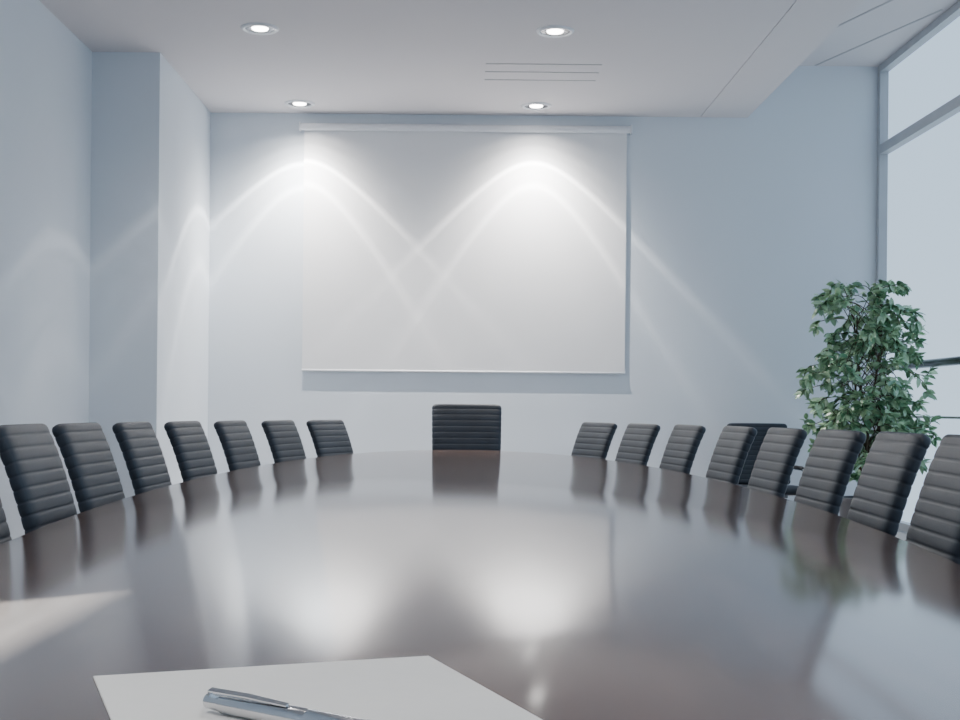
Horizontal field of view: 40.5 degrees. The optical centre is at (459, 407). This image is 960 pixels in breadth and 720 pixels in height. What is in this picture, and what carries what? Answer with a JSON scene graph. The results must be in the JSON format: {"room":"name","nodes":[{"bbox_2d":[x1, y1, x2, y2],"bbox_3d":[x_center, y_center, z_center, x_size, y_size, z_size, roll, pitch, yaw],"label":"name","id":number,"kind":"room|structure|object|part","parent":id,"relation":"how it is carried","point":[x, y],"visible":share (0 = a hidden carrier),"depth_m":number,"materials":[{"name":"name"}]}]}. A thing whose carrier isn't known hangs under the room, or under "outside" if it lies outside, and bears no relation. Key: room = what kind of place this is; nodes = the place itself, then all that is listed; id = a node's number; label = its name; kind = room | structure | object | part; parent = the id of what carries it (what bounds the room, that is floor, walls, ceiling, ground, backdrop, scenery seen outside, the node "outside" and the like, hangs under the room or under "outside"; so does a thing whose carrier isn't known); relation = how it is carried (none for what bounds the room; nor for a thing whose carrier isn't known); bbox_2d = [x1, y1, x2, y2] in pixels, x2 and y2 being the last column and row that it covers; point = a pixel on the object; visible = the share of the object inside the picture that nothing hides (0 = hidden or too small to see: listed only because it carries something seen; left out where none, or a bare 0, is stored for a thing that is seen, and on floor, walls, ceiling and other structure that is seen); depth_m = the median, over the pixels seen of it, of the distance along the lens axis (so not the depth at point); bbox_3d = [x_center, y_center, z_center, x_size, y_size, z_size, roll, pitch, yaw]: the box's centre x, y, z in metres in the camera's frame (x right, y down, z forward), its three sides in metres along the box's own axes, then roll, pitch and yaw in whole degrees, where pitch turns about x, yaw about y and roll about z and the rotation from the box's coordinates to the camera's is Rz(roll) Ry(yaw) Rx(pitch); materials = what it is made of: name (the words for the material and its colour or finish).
{"room":"conference room","nodes":[
{"label":"conference room","id":0,"kind":"room"},
{"bbox_2d":[0,0,210,539],"bbox_3d":[-2.443,-1.048,3.958,0.674,4.150,13.915,1,0,0],"label":"wall","id":1,"kind":"structure","parent":0,"point":[105,156],"depth_m":9.07,"materials":[{"name":"paint"}]},
{"bbox_2d":[39,0,958,117],"bbox_3d":[0.412,-2.776,3.958,6.350,0.640,14.315,1,0,0],"label":"ceiling","id":2,"kind":"structure","parent":0,"point":[658,58],"depth_m":9.01,"materials":[{"name":"paint"}]},
{"bbox_2d":[241,22,278,34],"bbox_3d":[-1.301,-2.465,8.460,0.248,0.016,0.248,1,0,0],"label":"recessed light","id":3,"kind":"object","parent":2,"relation":"in","point":[256,28],"visible":1,"depth_m":8.44,"materials":[{"name":"white metal"}]},
{"bbox_2d":[284,100,314,107],"bbox_3d":[-1.301,-2.465,10.550,0.248,0.016,0.248,1,0,0],"label":"recessed light","id":4,"kind":"object","parent":2,"relation":"in","point":[291,103],"visible":1,"depth_m":10.53,"materials":[{"name":"white metal"}]},
{"bbox_2d":[521,102,551,109],"bbox_3d":[0.619,-2.446,10.550,0.248,0.016,0.248,1,0,0],"label":"recessed light","id":5,"kind":"object","parent":2,"relation":"in","point":[531,105],"visible":1,"depth_m":10.53,"materials":[{"name":"white metal"}]},
{"bbox_2d":[485,63,601,80],"bbox_3d":[0.599,-2.453,9.505,0.830,0.003,0.464,1,0,0],"label":"ceiling vent","id":6,"kind":"object","parent":2,"relation":"in","point":[486,63],"visible":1,"depth_m":9.49,"materials":[{"name":"grey metal"}]},
{"bbox_2d":[536,25,573,37],"bbox_3d":[0.619,-2.446,8.460,0.248,0.016,0.248,1,0,0],"label":"recessed light","id":7,"kind":"object","parent":2,"relation":"in","point":[552,31],"visible":1,"depth_m":8.44,"materials":[{"name":"white metal"}]},
{"bbox_2d":[838,0,892,26],"bbox_3d":[2.913,-2.870,9.550,0.018,0.004,1.781,1,0,-17],"label":"trim","id":8,"kind":"structure","parent":2,"relation":"attached to","point":[889,0],"depth_m":9.44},
{"bbox_2d":[814,9,942,65],"bbox_3d":[3.223,-2.867,10.123,0.018,0.004,1.621,1,0,-18],"label":"trim","id":9,"kind":"structure","parent":2,"relation":"attached to","point":[941,9],"depth_m":10.03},
{"bbox_2d":[208,66,877,515],"bbox_3d":[0.395,-1.021,11.015,6.350,4.150,0.200,1,0,0],"label":"wall","id":10,"kind":"structure","parent":0,"point":[734,226],"depth_m":10.91,"materials":[{"name":"paint"}]},
{"bbox_2d":[299,122,631,373],"bbox_3d":[0.038,-1.335,10.874,2.780,2.079,0.075,1,0,0],"label":"projection screen","id":11,"kind":"object","parent":10,"relation":"attached to","point":[446,248],"visible":1,"depth_m":10.90,"materials":[{"name":"white fabric"}]},
{"bbox_2d":[839,496,852,517],"bbox_3d":[2.992,0.869,9.570,0.420,0.420,0.420,1,0,0],"label":"plant pot","id":12,"kind":"object","parent":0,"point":[845,506],"depth_m":9.50,"materials":[{"name":"ceramic"}]},
{"bbox_2d":[895,530,906,540],"bbox_3d":[3.520,1.024,3.958,0.060,0.120,13.915,1,0,0],"label":"wall","id":13,"kind":"structure","parent":0,"point":[900,534],"depth_m":10.28,"materials":[{"name":"paint"}]},
{"bbox_2d":[870,0,959,531],"bbox_3d":[3.489,-0.952,9.057,0.140,3.830,3.714,1,0,0],"label":"window","id":14,"kind":"structure","parent":13,"relation":"in","point":[885,146],"depth_m":10.56,"materials":[{"name":"grey metal"}]},
{"bbox_3d":[3.443,-0.327,9.033,0.060,0.060,3.565,1,0,0],"label":"guard rail","id":15,"kind":"part","parent":14,"relation":"part of","materials":[{"name":"metal"}]},
{"bbox_3d":[0.374,1.104,3.958,6.350,0.100,14.315,1,0,0],"label":"floor","id":16,"kind":"structure","parent":0,"visible":0},
{"bbox_2d":[0,498,11,544],"bbox_3d":[-1.060,0.545,3.411,0.648,0.989,0.558,1,0,-4],"label":"office chair","id":17,"kind":"object","parent":16,"relation":"on","point":[5,536],"visible":0.06,"depth_m":3.57,"materials":[{"name":"black leather"}]},
{"bbox_2d":[0,423,76,533],"bbox_3d":[-1.097,0.546,4.124,0.648,0.986,0.558,1,0,-1],"label":"office chair","id":18,"kind":"object","parent":16,"relation":"on","point":[29,454],"visible":0.23,"depth_m":4.01,"materials":[{"name":"black leather"}]},
{"bbox_2d":[52,422,124,512],"bbox_3d":[-1.108,0.548,4.759,0.648,0.982,0.558,1,0,1],"label":"office chair","id":19,"kind":"object","parent":16,"relation":"on","point":[86,453],"visible":0.23,"depth_m":4.65,"materials":[{"name":"black leather"}]},
{"bbox_2d":[112,421,171,494],"bbox_3d":[-1.096,0.550,5.509,0.648,0.978,0.558,1,0,2],"label":"office chair","id":20,"kind":"object","parent":16,"relation":"on","point":[139,445],"visible":0.32,"depth_m":5.40,"materials":[{"name":"black leather"}]},
{"bbox_2d":[164,421,216,481],"bbox_3d":[-1.053,0.553,6.285,0.648,0.974,0.558,1,0,5],"label":"office chair","id":21,"kind":"object","parent":16,"relation":"on","point":[188,439],"visible":0.19,"depth_m":6.20,"materials":[{"name":"black leather"}]},
{"bbox_2d":[214,420,260,470],"bbox_3d":[-0.968,0.556,7.088,0.648,0.970,0.558,1,0,8],"label":"office chair","id":22,"kind":"object","parent":16,"relation":"on","point":[235,437],"visible":0.23,"depth_m":7.02,"materials":[{"name":"black leather"}]},
{"bbox_2d":[261,420,306,462],"bbox_3d":[-0.826,0.559,7.886,0.648,0.965,0.558,1,0,13],"label":"office chair","id":23,"kind":"object","parent":16,"relation":"on","point":[283,437],"visible":0.19,"depth_m":7.85,"materials":[{"name":"black leather"}]},
{"bbox_2d":[306,420,353,456],"bbox_3d":[-0.627,0.562,8.575,0.648,0.963,0.558,1,0,22],"label":"office chair","id":24,"kind":"object","parent":16,"relation":"on","point":[329,437],"visible":0.23,"depth_m":8.60,"materials":[{"name":"black leather"}]},
{"bbox_2d":[432,404,501,450],"bbox_3d":[0.045,0.511,9.292,0.580,1.079,0.648,1,0,0],"label":"office chair","id":25,"kind":"object","parent":16,"relation":"on","point":[454,426],"visible":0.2,"depth_m":9.51,"materials":[{"name":"black leather"}]},
{"bbox_2d":[0,450,959,719],"bbox_3d":[0.013,0.675,4.800,2.220,0.750,9.000,1,0,0],"label":"conference table","id":26,"kind":"object","parent":16,"relation":"on","point":[565,587],"visible":0.99,"depth_m":2.14,"materials":[{"name":"brown wood"}]},
{"bbox_2d":[93,656,541,719],"bbox_3d":[-0.131,0.298,1.252,0.390,0.002,0.522,1,0,-20],"label":"paper sheet","id":27,"kind":"object","parent":26,"relation":"on","point":[417,687],"visible":0.75,"depth_m":1.36,"materials":[{"name":"white paper"}]},
{"bbox_2d":[203,687,367,719],"bbox_3d":[-0.135,0.284,1.191,0.272,0.025,0.020,1,0,35],"label":"ballpoint pen","id":28,"kind":"object","parent":27,"relation":"on","point":[227,702],"visible":1,"depth_m":1.22,"materials":[{"name":"metal"}]},
{"bbox_2d":[571,422,616,459],"bbox_3d":[0.647,0.575,8.598,0.648,0.963,0.558,1,0,-20],"label":"office chair","id":29,"kind":"object","parent":16,"relation":"on","point":[593,440],"visible":0.19,"depth_m":8.62,"materials":[{"name":"black leather"}]},
{"bbox_2d":[615,423,659,465],"bbox_3d":[0.839,0.576,7.958,0.648,0.965,0.558,1,0,-13],"label":"office chair","id":30,"kind":"object","parent":16,"relation":"on","point":[638,439],"visible":0.2,"depth_m":7.93,"materials":[{"name":"black leather"}]},
{"bbox_2d":[659,424,705,473],"bbox_3d":[0.980,0.575,7.208,0.648,0.969,0.558,1,0,-7],"label":"office chair","id":31,"kind":"object","parent":16,"relation":"on","point":[684,441],"visible":0.21,"depth_m":7.14,"materials":[{"name":"black leather"}]},
{"bbox_2d":[705,426,756,484],"bbox_3d":[1.075,0.574,6.380,0.648,0.974,0.558,1,0,-4],"label":"office chair","id":32,"kind":"object","parent":16,"relation":"on","point":[730,453],"visible":0.25,"depth_m":6.28,"materials":[{"name":"black leather"}]},
{"bbox_2d":[727,423,803,497],"bbox_3d":[2.413,0.598,10.252,0.558,0.950,0.648,1,0,-2],"label":"office chair","id":33,"kind":"object","parent":16,"relation":"on","point":[762,428],"visible":0.19,"depth_m":10.44,"materials":[{"name":"black leather"}]},
{"bbox_3d":[2.409,0.369,10.476,0.494,0.492,0.200,1,0,-2],"label":"backrest","id":34,"kind":"part","parent":33,"relation":"part of","materials":[{"name":"black leather"}]},
{"bbox_3d":[2.415,0.633,10.174,0.470,0.071,0.490,1,0,-2],"label":"seat","id":35,"kind":"part","parent":33,"relation":"part of","materials":[{"name":"black leather"}]},
{"bbox_2d":[747,427,806,497],"bbox_3d":[1.120,0.572,5.646,0.648,0.978,0.558,1,0,-2],"label":"office chair","id":36,"kind":"object","parent":16,"relation":"on","point":[778,453],"visible":0.25,"depth_m":5.54,"materials":[{"name":"black leather"}]},
{"bbox_2d":[794,429,865,514],"bbox_3d":[1.137,0.570,4.902,0.648,0.982,0.558,1,0,-1],"label":"office chair","id":37,"kind":"object","parent":16,"relation":"on","point":[833,455],"visible":0.24,"depth_m":4.79,"materials":[{"name":"black leather"}]},
{"bbox_2d":[794,279,942,517],"bbox_3d":[2.988,0.061,9.566,1.046,2.036,1.028,1,0,-27],"label":"potted ficus","id":38,"kind":"object","parent":16,"relation":"on","point":[879,335],"visible":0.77,"depth_m":9.42,"materials":[{"name":"plant"}]},
{"bbox_2d":[847,431,930,536],"bbox_3d":[1.129,0.568,4.221,0.648,0.985,0.558,1,0,2],"label":"office chair","id":39,"kind":"object","parent":16,"relation":"on","point":[887,477],"visible":0.24,"depth_m":4.09,"materials":[{"name":"black leather"}]},
{"bbox_2d":[905,434,959,564],"bbox_3d":[1.100,0.566,3.568,0.648,0.989,0.558,1,0,4],"label":"office chair","id":40,"kind":"object","parent":16,"relation":"on","point":[934,527],"visible":0.15,"depth_m":3.56,"materials":[{"name":"black leather"}]}
]}

